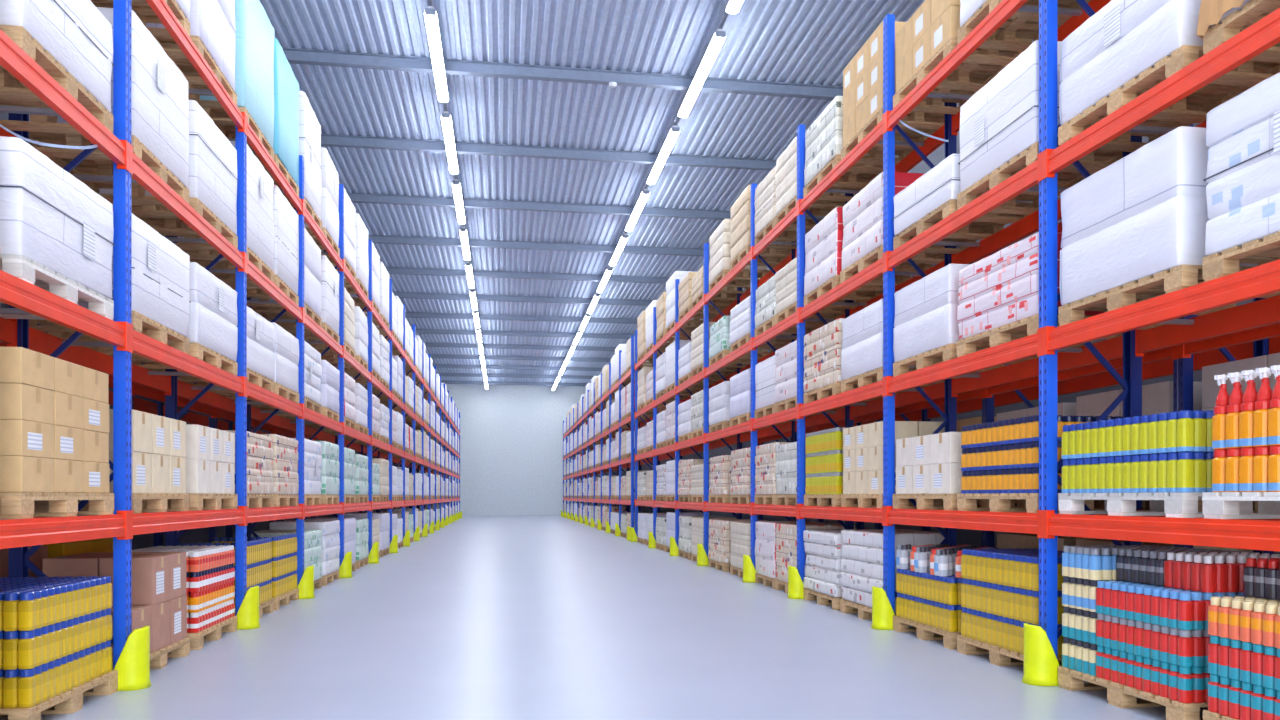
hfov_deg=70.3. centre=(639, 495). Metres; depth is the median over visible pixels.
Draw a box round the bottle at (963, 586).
[961,578,966,606]
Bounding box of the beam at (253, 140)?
[227,115,303,215]
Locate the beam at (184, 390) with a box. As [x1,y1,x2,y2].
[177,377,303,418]
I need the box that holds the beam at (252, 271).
[209,254,303,322]
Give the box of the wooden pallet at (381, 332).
[376,327,396,340]
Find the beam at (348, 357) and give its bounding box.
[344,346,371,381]
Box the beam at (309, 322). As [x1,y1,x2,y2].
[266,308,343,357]
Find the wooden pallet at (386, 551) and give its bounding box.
[380,548,388,556]
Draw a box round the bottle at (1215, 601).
[1208,597,1221,635]
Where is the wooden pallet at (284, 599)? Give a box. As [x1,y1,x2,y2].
[272,588,298,609]
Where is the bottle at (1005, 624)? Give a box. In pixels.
[1002,617,1008,648]
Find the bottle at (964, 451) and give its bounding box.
[961,449,966,470]
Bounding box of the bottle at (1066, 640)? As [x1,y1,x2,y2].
[1062,637,1070,667]
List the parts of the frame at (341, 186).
post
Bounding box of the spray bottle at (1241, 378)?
[1229,376,1242,392]
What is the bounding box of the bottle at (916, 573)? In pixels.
[914,572,918,596]
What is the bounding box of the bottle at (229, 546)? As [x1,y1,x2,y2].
[229,546,231,563]
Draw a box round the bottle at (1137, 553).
[1131,550,1141,582]
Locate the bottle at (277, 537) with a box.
[277,537,278,556]
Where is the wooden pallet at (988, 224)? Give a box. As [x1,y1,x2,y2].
[893,199,1032,253]
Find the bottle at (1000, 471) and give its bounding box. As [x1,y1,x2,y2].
[997,469,1002,492]
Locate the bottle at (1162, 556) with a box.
[1155,552,1166,585]
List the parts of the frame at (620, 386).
post, post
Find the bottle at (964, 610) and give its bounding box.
[961,607,966,636]
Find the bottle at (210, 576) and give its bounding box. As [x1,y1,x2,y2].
[208,569,211,587]
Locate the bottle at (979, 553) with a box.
[976,551,981,580]
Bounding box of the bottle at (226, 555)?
[224,547,227,564]
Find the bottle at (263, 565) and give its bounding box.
[262,561,264,581]
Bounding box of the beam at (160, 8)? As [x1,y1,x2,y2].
[146,0,245,133]
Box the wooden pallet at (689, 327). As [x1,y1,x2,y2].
[666,320,702,335]
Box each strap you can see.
[0,124,97,148]
[899,120,947,141]
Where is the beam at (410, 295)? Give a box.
[393,292,652,305]
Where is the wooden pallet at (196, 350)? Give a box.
[99,342,237,375]
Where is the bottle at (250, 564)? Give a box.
[250,564,252,585]
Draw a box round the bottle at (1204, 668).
[1202,665,1209,701]
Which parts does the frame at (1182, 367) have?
post, post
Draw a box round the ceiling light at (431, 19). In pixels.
[424,6,442,62]
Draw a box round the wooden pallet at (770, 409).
[754,403,817,418]
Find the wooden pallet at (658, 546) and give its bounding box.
[656,543,666,550]
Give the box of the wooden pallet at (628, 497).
[626,495,634,499]
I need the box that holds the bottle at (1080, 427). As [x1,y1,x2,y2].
[1075,423,1084,457]
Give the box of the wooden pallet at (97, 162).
[29,131,189,205]
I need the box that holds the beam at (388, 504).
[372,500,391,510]
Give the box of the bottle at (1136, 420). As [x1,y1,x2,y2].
[1130,416,1140,454]
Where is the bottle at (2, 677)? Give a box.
[0,669,4,707]
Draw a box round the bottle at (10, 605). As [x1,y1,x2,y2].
[3,592,19,630]
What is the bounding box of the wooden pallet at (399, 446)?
[372,443,402,450]
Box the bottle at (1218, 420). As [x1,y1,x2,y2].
[1212,405,1227,448]
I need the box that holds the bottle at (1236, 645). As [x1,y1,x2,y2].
[1229,639,1241,679]
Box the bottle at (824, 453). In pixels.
[823,451,825,472]
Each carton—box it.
[0,347,53,390]
[0,383,53,423]
[0,419,53,457]
[0,456,53,491]
[0,546,46,577]
[0,550,7,576]
[37,459,83,492]
[43,541,92,557]
[43,555,112,576]
[50,425,83,460]
[51,357,82,396]
[52,391,83,428]
[67,552,135,555]
[82,366,108,402]
[82,538,112,552]
[83,398,108,432]
[83,461,108,492]
[84,430,108,462]
[99,555,170,605]
[108,409,152,452]
[109,451,151,492]
[110,606,151,661]
[132,552,185,598]
[132,600,169,652]
[150,414,169,455]
[152,454,169,492]
[170,418,185,456]
[170,456,185,492]
[170,595,186,643]
[171,459,210,493]
[183,424,210,459]
[208,428,222,461]
[210,461,222,493]
[223,431,234,462]
[223,462,234,493]
[843,55,855,95]
[843,82,855,121]
[843,110,855,146]
[843,426,855,449]
[843,449,856,471]
[843,472,855,493]
[856,39,868,80]
[856,67,868,107]
[856,95,868,133]
[856,424,868,448]
[856,447,871,470]
[856,471,868,493]
[869,21,905,65]
[869,50,895,93]
[869,79,895,119]
[869,421,917,446]
[869,445,895,469]
[869,470,895,493]
[896,16,912,63]
[896,47,912,92]
[896,437,912,466]
[896,466,912,493]
[913,0,930,45]
[913,27,930,74]
[913,435,930,464]
[913,464,930,493]
[918,421,944,435]
[919,101,944,105]
[931,0,959,25]
[931,5,990,56]
[931,432,961,463]
[931,463,989,493]
[957,416,995,431]
[991,36,1031,42]
[996,409,1027,420]
[997,533,1036,548]
[1028,403,1075,415]
[1028,536,1096,550]
[1076,390,1119,416]
[1076,539,1122,545]
[1120,381,1201,415]
[1122,542,1252,553]
[1202,355,1267,408]
[1202,408,1213,410]
[1268,353,1279,390]
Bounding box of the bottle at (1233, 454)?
[1225,448,1241,491]
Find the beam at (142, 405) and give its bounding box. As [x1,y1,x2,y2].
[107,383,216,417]
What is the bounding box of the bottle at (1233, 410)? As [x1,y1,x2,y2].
[1225,404,1240,448]
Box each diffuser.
[470,293,475,301]
[473,314,478,320]
[591,297,598,305]
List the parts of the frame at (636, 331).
post, post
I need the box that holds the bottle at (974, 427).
[971,425,976,447]
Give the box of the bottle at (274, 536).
[274,536,280,555]
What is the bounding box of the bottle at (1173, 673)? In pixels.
[1168,664,1178,699]
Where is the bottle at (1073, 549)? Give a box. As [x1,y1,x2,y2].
[1068,546,1077,576]
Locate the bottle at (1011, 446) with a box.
[1008,444,1014,468]
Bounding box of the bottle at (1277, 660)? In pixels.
[1275,648,1279,690]
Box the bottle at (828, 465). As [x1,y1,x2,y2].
[827,451,830,472]
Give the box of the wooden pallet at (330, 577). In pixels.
[321,570,338,585]
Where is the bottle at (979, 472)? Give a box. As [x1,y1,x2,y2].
[976,470,981,492]
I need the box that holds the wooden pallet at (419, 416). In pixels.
[405,414,421,420]
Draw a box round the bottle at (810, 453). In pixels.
[810,453,811,473]
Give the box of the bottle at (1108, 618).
[1103,615,1111,647]
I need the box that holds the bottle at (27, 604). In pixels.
[18,591,35,630]
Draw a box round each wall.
[0,113,426,548]
[446,384,593,515]
[597,39,1279,553]
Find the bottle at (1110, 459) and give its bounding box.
[1106,456,1114,492]
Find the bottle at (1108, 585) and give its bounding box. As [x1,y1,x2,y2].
[1103,582,1113,614]
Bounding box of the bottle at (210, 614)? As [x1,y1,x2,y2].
[208,608,211,626]
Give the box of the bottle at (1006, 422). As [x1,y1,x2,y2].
[1002,420,1008,444]
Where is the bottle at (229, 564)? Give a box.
[229,564,231,581]
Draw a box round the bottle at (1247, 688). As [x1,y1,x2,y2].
[1240,681,1252,719]
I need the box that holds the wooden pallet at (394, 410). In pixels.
[394,410,417,417]
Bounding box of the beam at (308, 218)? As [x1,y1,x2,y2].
[304,201,343,271]
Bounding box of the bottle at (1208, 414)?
[1204,411,1214,451]
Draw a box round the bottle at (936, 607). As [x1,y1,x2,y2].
[934,602,938,627]
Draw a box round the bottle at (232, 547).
[227,545,234,562]
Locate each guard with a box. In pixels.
[114,626,151,690]
[236,586,259,629]
[297,566,314,598]
[339,552,351,577]
[368,542,378,563]
[389,535,397,552]
[403,530,409,545]
[413,527,419,540]
[422,524,427,536]
[429,521,433,532]
[435,519,439,529]
[440,518,444,527]
[448,515,451,523]
[591,518,594,526]
[597,519,601,529]
[605,521,609,532]
[615,523,620,535]
[627,526,630,540]
[630,527,636,541]
[648,532,655,547]
[669,537,678,555]
[697,544,708,565]
[742,555,755,582]
[787,566,803,598]
[871,586,894,629]
[1022,623,1059,685]
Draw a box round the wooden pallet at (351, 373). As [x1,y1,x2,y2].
[344,368,379,381]
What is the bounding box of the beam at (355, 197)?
[347,193,730,219]
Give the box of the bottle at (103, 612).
[101,610,106,641]
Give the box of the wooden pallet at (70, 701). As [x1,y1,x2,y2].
[0,670,117,719]
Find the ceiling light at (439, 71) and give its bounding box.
[432,61,448,102]
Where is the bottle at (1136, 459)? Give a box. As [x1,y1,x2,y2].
[1130,454,1140,492]
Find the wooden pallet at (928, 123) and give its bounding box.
[841,107,944,164]
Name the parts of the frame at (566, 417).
post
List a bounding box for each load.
[0,0,113,111]
[0,136,114,298]
[29,7,188,187]
[77,213,190,337]
[99,100,237,234]
[146,0,235,90]
[162,306,274,379]
[164,141,273,270]
[167,262,237,361]
[175,0,189,19]
[200,0,274,147]
[223,430,273,493]
[251,227,321,317]
[251,530,321,580]
[252,38,298,186]
[260,434,298,493]
[269,520,339,575]
[271,322,298,392]
[273,185,298,294]
[281,91,321,219]
[292,438,321,493]
[295,518,355,563]
[304,147,338,245]
[304,288,354,350]
[304,341,321,403]
[304,441,339,494]
[319,306,367,363]
[320,360,339,413]
[321,188,355,272]
[321,255,338,334]
[344,213,368,290]
[344,372,355,420]
[344,447,355,494]
[344,513,389,549]
[350,242,379,308]
[350,322,379,374]
[350,335,389,383]
[355,383,367,427]
[355,454,368,494]
[355,518,368,560]
[363,262,388,322]
[363,357,396,391]
[372,394,379,433]
[372,458,388,494]
[372,463,379,494]
[372,519,379,550]
[374,512,408,532]
[376,292,396,335]
[379,404,389,437]
[387,508,417,529]
[392,355,402,397]
[392,410,396,442]
[392,466,396,494]
[392,514,396,538]
[395,296,403,343]
[395,411,402,444]
[396,325,413,360]
[396,469,402,494]
[397,467,408,494]
[397,518,402,542]
[405,318,408,352]
[405,340,425,378]
[405,375,408,402]
[405,423,408,448]
[406,376,413,407]
[408,514,413,537]
[409,426,412,450]
[409,473,422,494]
[409,474,413,494]
[411,474,417,494]
[415,335,421,372]
[415,338,417,366]
[415,385,417,412]
[415,430,421,454]
[415,431,418,452]
[418,387,421,415]
[418,511,421,532]
[419,430,425,456]
[420,473,432,494]
[424,399,425,419]
[424,475,425,494]
[425,353,428,383]
[425,510,429,529]
[426,401,429,423]
[426,435,428,458]
[426,477,428,494]
[427,401,434,428]
[427,504,446,518]
[431,359,432,387]
[431,439,434,461]
[432,367,434,392]
[432,474,434,494]
[432,511,434,526]
[436,373,439,399]
[436,377,437,395]
[436,412,437,431]
[436,443,437,462]
[436,475,439,494]
[436,477,437,494]
[437,444,439,463]
[437,481,444,495]
[438,415,439,433]
[441,383,445,408]
[442,386,443,405]
[442,421,444,437]
[442,450,446,467]
[442,451,444,465]
[442,478,448,495]
[446,391,447,411]
[450,401,451,417]
[453,481,454,495]
[570,406,571,426]
[570,433,572,450]
[574,404,576,422]
[574,432,575,448]
[574,481,576,495]
[574,503,586,517]
[578,400,580,418]
[578,430,580,445]
[578,454,584,469]
[578,483,580,495]
[580,394,585,415]
[580,504,597,515]
[583,397,585,412]
[583,422,586,442]
[583,454,585,468]
[583,479,586,495]
[583,506,585,520]
[585,383,590,410]
[585,505,604,516]
[588,390,590,407]
[588,416,593,438]
[588,452,590,466]
[588,477,591,495]
[588,506,593,522]
[591,376,596,404]
[591,418,593,436]
[591,450,593,465]
[591,477,600,495]
[594,376,597,400]
[595,411,599,434]
[595,444,605,463]
[595,481,597,494]
[595,506,600,524]
[598,373,600,397]
[598,411,600,432]
[598,447,600,462]
[598,478,600,494]
[598,507,600,521]
[602,365,608,393]
[602,408,605,429]
[602,445,605,461]
[602,476,615,494]
[602,506,625,526]
[606,368,608,389]
[606,399,614,426]
[606,438,615,460]
[606,478,608,494]
[610,512,634,529]
[611,355,614,384]
[611,402,614,423]
[611,441,615,458]
[611,477,615,494]
[615,344,630,380]
[615,390,618,420]
[615,431,623,457]
[615,476,625,494]
[615,513,626,524]
[620,477,626,494]
[621,347,626,374]
[621,386,626,416]
[621,431,629,455]
[621,514,626,532]
[626,336,652,368]
[626,381,634,413]
[626,431,634,453]
[626,471,646,494]
[626,513,634,530]
[637,310,645,356]
[637,367,652,405]
[637,426,645,449]
[637,472,646,494]
[638,513,666,538]
[646,300,669,348]
[646,370,682,399]
[646,420,652,446]
[646,470,657,494]
[646,514,665,539]
[656,292,686,338]
[656,352,694,393]
[656,410,666,442]
[656,464,666,494]
[656,517,665,544]
[666,271,702,327]
[666,340,690,387]
[666,400,686,439]
[666,460,681,494]
[666,512,709,546]
[678,272,718,314]
[678,342,691,378]
[678,399,691,435]
[678,459,709,494]
[678,516,722,552]
[691,266,742,301]
[691,322,736,370]
[691,390,709,431]
[691,464,709,494]
[691,517,742,554]
[708,519,765,562]
[709,219,766,283]
[709,316,762,358]
[709,381,729,424]
[709,455,731,494]
[729,295,750,344]
[730,185,791,261]
[730,368,750,417]
[730,447,750,494]
[731,521,750,568]
[754,166,776,236]
[755,275,776,327]
[755,355,775,409]
[755,442,796,494]
[755,521,823,578]
[775,255,855,314]
[775,340,796,402]
[775,441,805,493]
[775,523,855,582]
[776,136,854,215]
[803,318,844,392]
[803,530,844,597]
[804,96,898,185]
[804,207,897,295]
[839,529,944,610]
[841,299,915,379]
[842,172,944,269]
[892,154,1032,235]
[893,263,970,361]
[957,232,1104,339]
[958,40,1061,192]
[960,0,1066,26]
[1059,0,1202,124]
[1059,126,1257,305]
[1197,0,1266,39]
[1203,72,1279,255]
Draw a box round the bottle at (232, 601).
[231,599,234,616]
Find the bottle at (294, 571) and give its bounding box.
[294,571,295,588]
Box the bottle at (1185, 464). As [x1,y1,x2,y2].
[1176,451,1193,491]
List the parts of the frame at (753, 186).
post, post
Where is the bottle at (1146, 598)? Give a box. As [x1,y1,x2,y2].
[1142,587,1152,622]
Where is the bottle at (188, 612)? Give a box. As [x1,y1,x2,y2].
[187,612,188,632]
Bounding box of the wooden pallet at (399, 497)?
[397,495,402,500]
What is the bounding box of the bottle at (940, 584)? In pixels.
[938,576,946,602]
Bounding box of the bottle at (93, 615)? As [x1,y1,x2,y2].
[90,612,96,645]
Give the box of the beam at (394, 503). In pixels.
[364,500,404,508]
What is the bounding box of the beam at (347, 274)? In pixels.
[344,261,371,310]
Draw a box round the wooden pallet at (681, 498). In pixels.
[678,495,691,501]
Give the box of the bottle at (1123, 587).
[1118,584,1129,617]
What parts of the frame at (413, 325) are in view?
post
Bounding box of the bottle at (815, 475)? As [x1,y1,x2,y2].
[814,473,816,493]
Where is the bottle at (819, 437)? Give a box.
[818,431,820,451]
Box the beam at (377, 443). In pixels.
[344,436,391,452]
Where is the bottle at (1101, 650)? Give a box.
[1096,645,1104,677]
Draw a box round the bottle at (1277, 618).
[1275,606,1279,648]
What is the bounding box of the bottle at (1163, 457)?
[1157,453,1168,491]
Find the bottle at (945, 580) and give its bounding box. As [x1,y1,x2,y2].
[942,577,951,603]
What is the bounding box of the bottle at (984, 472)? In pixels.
[981,470,986,492]
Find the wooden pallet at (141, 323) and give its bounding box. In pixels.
[29,311,188,354]
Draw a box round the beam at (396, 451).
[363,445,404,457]
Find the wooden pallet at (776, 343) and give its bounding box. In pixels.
[730,333,791,354]
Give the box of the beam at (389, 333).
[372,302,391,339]
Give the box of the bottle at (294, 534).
[294,534,295,551]
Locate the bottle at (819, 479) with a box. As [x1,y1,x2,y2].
[818,473,820,493]
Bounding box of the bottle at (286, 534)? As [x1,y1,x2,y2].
[286,534,291,552]
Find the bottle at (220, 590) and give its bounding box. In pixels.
[218,585,221,603]
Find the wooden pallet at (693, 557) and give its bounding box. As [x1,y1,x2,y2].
[691,554,696,560]
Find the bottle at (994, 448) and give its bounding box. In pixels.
[991,445,997,469]
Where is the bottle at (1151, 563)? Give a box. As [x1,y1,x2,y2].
[1147,551,1157,584]
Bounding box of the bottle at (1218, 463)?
[1212,449,1226,491]
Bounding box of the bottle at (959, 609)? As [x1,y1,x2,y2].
[956,605,961,631]
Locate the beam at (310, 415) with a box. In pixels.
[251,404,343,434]
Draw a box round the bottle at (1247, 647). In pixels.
[1240,641,1253,682]
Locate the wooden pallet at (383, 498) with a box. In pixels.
[380,495,388,501]
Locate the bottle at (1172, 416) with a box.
[1167,411,1178,451]
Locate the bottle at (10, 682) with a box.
[3,669,19,707]
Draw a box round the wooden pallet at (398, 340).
[386,337,402,349]
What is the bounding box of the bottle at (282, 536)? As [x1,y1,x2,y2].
[282,536,283,554]
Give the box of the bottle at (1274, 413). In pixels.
[1268,398,1279,445]
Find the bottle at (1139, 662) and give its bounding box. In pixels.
[1134,655,1143,689]
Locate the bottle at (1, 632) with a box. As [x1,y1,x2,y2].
[0,631,4,669]
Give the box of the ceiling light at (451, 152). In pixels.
[446,147,458,173]
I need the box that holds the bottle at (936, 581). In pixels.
[934,575,939,601]
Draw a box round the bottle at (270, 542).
[269,538,271,558]
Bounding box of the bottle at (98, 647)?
[95,644,101,676]
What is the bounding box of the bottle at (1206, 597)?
[1202,592,1213,628]
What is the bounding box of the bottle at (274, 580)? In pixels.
[271,577,276,597]
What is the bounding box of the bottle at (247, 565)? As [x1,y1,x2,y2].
[247,565,248,587]
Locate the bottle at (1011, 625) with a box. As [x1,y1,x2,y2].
[1008,618,1014,650]
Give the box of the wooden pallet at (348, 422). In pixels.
[294,416,355,429]
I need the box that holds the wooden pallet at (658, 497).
[656,495,665,500]
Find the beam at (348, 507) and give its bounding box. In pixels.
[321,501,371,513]
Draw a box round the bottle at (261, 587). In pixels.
[260,583,262,603]
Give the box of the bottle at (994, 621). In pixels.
[991,614,997,645]
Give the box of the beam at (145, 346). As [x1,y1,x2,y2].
[29,324,245,396]
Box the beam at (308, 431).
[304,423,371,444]
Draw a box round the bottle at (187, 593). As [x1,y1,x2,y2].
[186,592,188,612]
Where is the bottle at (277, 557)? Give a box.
[277,557,278,576]
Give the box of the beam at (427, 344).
[424,342,616,350]
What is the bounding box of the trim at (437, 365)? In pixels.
[432,364,602,370]
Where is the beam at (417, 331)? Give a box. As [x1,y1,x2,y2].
[411,328,634,338]
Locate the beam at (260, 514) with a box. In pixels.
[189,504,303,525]
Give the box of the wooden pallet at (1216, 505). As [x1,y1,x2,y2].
[1202,492,1279,518]
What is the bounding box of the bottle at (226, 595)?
[224,583,227,601]
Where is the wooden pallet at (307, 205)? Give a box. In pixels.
[286,197,321,231]
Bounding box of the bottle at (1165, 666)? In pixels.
[1159,661,1170,697]
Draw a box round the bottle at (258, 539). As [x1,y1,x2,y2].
[258,539,264,560]
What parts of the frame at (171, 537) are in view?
post, post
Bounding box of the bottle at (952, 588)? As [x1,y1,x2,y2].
[947,578,957,604]
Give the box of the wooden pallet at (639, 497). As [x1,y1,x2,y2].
[637,495,645,500]
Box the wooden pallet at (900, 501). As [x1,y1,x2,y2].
[893,494,1025,509]
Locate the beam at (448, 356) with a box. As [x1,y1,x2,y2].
[427,354,611,361]
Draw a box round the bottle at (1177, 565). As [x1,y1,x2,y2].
[1173,553,1184,588]
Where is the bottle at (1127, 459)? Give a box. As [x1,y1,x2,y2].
[1122,455,1131,492]
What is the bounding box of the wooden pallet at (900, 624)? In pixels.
[893,615,982,648]
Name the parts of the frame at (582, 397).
post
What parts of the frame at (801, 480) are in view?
post, post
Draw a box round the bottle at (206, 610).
[205,609,208,628]
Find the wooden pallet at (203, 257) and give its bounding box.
[177,242,273,283]
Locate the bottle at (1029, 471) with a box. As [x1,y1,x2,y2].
[1025,468,1032,492]
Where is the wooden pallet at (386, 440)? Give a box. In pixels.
[350,435,388,444]
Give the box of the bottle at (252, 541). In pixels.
[252,541,254,562]
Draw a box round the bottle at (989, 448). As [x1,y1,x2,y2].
[986,446,992,469]
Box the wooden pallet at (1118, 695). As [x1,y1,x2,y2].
[1058,666,1207,719]
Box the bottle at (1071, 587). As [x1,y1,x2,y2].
[1068,577,1076,607]
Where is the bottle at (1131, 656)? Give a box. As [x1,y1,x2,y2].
[1126,653,1135,686]
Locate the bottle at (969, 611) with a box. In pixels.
[966,608,971,637]
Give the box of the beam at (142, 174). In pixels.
[71,144,245,272]
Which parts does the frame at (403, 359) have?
post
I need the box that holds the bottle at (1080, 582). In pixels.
[1075,578,1083,608]
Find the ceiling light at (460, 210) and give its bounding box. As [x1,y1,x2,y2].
[456,205,464,223]
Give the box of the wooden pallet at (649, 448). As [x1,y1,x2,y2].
[646,445,674,452]
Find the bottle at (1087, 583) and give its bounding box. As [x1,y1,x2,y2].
[1082,579,1090,610]
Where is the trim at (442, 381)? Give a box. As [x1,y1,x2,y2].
[441,380,587,385]
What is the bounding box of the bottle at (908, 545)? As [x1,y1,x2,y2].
[906,544,911,568]
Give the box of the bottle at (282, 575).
[282,575,283,594]
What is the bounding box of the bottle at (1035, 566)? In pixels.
[1032,557,1038,590]
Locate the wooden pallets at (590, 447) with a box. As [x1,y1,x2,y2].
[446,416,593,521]
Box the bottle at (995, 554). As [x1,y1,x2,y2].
[991,552,998,583]
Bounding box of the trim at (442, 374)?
[437,373,593,378]
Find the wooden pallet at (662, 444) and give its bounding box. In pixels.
[656,441,689,449]
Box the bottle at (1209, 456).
[1204,452,1214,491]
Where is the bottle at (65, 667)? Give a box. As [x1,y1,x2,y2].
[61,656,68,692]
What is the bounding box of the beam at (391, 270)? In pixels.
[385,267,669,283]
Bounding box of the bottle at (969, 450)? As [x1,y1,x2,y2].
[966,448,971,470]
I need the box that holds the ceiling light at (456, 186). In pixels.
[452,179,462,205]
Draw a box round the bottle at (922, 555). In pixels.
[918,547,927,572]
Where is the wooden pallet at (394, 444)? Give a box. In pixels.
[363,441,396,448]
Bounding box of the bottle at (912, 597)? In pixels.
[910,596,914,620]
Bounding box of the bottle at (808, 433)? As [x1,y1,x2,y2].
[808,433,809,453]
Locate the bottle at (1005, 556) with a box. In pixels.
[1002,554,1009,585]
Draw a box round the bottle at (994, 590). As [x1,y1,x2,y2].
[991,584,997,614]
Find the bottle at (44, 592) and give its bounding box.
[35,589,49,626]
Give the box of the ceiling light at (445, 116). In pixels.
[441,111,454,147]
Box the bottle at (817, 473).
[816,473,818,493]
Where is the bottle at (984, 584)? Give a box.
[981,582,987,611]
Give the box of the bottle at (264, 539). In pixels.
[264,539,266,559]
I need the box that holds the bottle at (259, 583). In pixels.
[258,583,260,604]
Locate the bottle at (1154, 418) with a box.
[1148,414,1158,453]
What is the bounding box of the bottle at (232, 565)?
[231,563,234,580]
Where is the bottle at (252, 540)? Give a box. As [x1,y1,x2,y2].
[252,540,258,561]
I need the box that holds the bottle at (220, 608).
[219,604,221,621]
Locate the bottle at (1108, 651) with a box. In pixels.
[1103,647,1111,679]
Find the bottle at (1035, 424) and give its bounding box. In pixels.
[1032,415,1038,441]
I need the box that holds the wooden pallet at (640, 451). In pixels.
[637,448,665,454]
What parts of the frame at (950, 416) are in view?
post, post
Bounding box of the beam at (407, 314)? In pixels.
[405,312,636,323]
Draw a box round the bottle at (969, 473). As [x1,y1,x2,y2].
[966,471,971,492]
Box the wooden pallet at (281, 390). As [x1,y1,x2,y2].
[215,382,298,403]
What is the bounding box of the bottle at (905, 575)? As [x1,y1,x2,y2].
[903,570,907,593]
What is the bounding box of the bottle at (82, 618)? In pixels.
[79,616,85,649]
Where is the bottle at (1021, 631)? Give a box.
[1019,621,1026,653]
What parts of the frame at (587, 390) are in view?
post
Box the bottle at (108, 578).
[100,576,111,607]
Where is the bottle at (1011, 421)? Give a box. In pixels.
[1008,419,1014,443]
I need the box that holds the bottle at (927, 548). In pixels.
[926,547,931,571]
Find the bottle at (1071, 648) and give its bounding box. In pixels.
[1068,638,1076,669]
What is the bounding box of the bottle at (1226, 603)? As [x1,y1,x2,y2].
[1218,598,1231,637]
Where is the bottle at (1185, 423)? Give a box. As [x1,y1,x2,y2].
[1176,410,1193,451]
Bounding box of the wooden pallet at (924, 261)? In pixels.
[840,245,944,285]
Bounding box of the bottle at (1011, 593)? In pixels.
[1008,586,1014,618]
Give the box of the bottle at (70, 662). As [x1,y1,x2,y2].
[67,654,74,689]
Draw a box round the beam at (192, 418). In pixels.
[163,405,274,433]
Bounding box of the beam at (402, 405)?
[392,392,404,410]
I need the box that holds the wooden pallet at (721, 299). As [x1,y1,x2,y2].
[691,292,736,310]
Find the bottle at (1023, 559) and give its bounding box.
[1019,556,1026,588]
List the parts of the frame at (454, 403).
post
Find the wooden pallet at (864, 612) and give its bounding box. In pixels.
[840,599,910,625]
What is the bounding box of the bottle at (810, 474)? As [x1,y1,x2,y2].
[810,474,811,493]
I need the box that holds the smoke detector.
[609,82,616,87]
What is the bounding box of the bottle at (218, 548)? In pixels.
[218,548,221,565]
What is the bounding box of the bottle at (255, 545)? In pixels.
[254,541,256,562]
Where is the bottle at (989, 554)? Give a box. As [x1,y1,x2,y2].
[986,552,992,582]
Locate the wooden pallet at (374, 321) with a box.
[372,314,388,329]
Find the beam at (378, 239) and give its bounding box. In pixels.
[368,235,709,256]
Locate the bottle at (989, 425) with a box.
[986,422,992,445]
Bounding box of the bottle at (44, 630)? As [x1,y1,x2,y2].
[41,626,49,663]
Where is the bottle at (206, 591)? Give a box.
[204,589,208,608]
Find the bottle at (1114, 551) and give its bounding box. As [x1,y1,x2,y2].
[1110,548,1118,579]
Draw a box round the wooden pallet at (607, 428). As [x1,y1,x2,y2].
[606,426,626,431]
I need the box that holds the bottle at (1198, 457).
[1192,451,1205,491]
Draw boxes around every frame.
[8,0,131,669]
[132,395,133,549]
[154,400,217,545]
[165,126,246,614]
[225,395,275,541]
[247,155,303,586]
[304,184,343,567]
[333,239,371,552]
[359,279,391,542]
[376,304,404,540]
[392,324,414,534]
[400,341,423,529]
[409,354,430,524]
[417,365,435,523]
[424,375,440,521]
[431,383,444,520]
[433,391,448,518]
[438,397,451,507]
[442,403,454,511]
[445,408,457,512]
[449,412,459,511]
[563,421,572,513]
[566,417,576,513]
[569,413,581,516]
[573,408,586,515]
[577,403,591,515]
[582,397,596,517]
[587,390,603,518]
[594,382,608,521]
[601,373,618,523]
[609,363,629,524]
[619,350,640,529]
[631,335,652,529]
[635,330,659,536]
[653,307,681,540]
[675,279,702,545]
[703,243,741,556]
[751,183,796,569]
[758,437,791,519]
[797,124,853,581]
[817,422,863,529]
[875,409,930,530]
[883,14,956,613]
[982,250,1033,546]
[1039,0,1141,657]
[1173,124,1273,557]
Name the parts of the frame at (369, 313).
post, post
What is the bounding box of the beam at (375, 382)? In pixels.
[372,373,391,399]
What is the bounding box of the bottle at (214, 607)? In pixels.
[213,606,216,624]
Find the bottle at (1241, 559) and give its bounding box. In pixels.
[1237,555,1246,591]
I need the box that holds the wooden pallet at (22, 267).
[0,254,113,319]
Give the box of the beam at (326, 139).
[321,134,776,170]
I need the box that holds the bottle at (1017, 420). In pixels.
[1013,418,1020,442]
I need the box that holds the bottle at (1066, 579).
[1062,576,1070,606]
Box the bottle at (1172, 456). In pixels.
[1167,452,1178,491]
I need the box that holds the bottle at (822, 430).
[821,430,823,451]
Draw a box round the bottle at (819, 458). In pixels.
[818,452,820,472]
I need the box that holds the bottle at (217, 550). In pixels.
[211,548,219,566]
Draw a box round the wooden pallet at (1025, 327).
[957,314,1122,359]
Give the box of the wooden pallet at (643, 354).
[637,352,663,363]
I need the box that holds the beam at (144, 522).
[33,506,245,538]
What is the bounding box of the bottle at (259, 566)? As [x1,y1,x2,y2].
[258,562,260,582]
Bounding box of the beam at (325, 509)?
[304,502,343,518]
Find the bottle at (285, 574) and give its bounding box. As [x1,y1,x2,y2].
[285,574,286,592]
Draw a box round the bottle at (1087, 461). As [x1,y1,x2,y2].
[1083,458,1091,492]
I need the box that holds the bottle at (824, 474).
[823,473,825,493]
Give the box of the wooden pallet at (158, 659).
[112,637,189,669]
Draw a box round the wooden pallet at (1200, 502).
[1198,500,1257,512]
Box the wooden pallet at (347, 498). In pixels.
[344,495,355,502]
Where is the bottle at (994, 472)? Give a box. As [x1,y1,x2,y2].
[991,469,997,492]
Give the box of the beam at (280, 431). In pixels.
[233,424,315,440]
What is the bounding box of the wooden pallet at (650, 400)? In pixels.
[646,397,682,406]
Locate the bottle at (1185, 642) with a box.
[1177,629,1192,666]
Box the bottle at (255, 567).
[254,563,256,584]

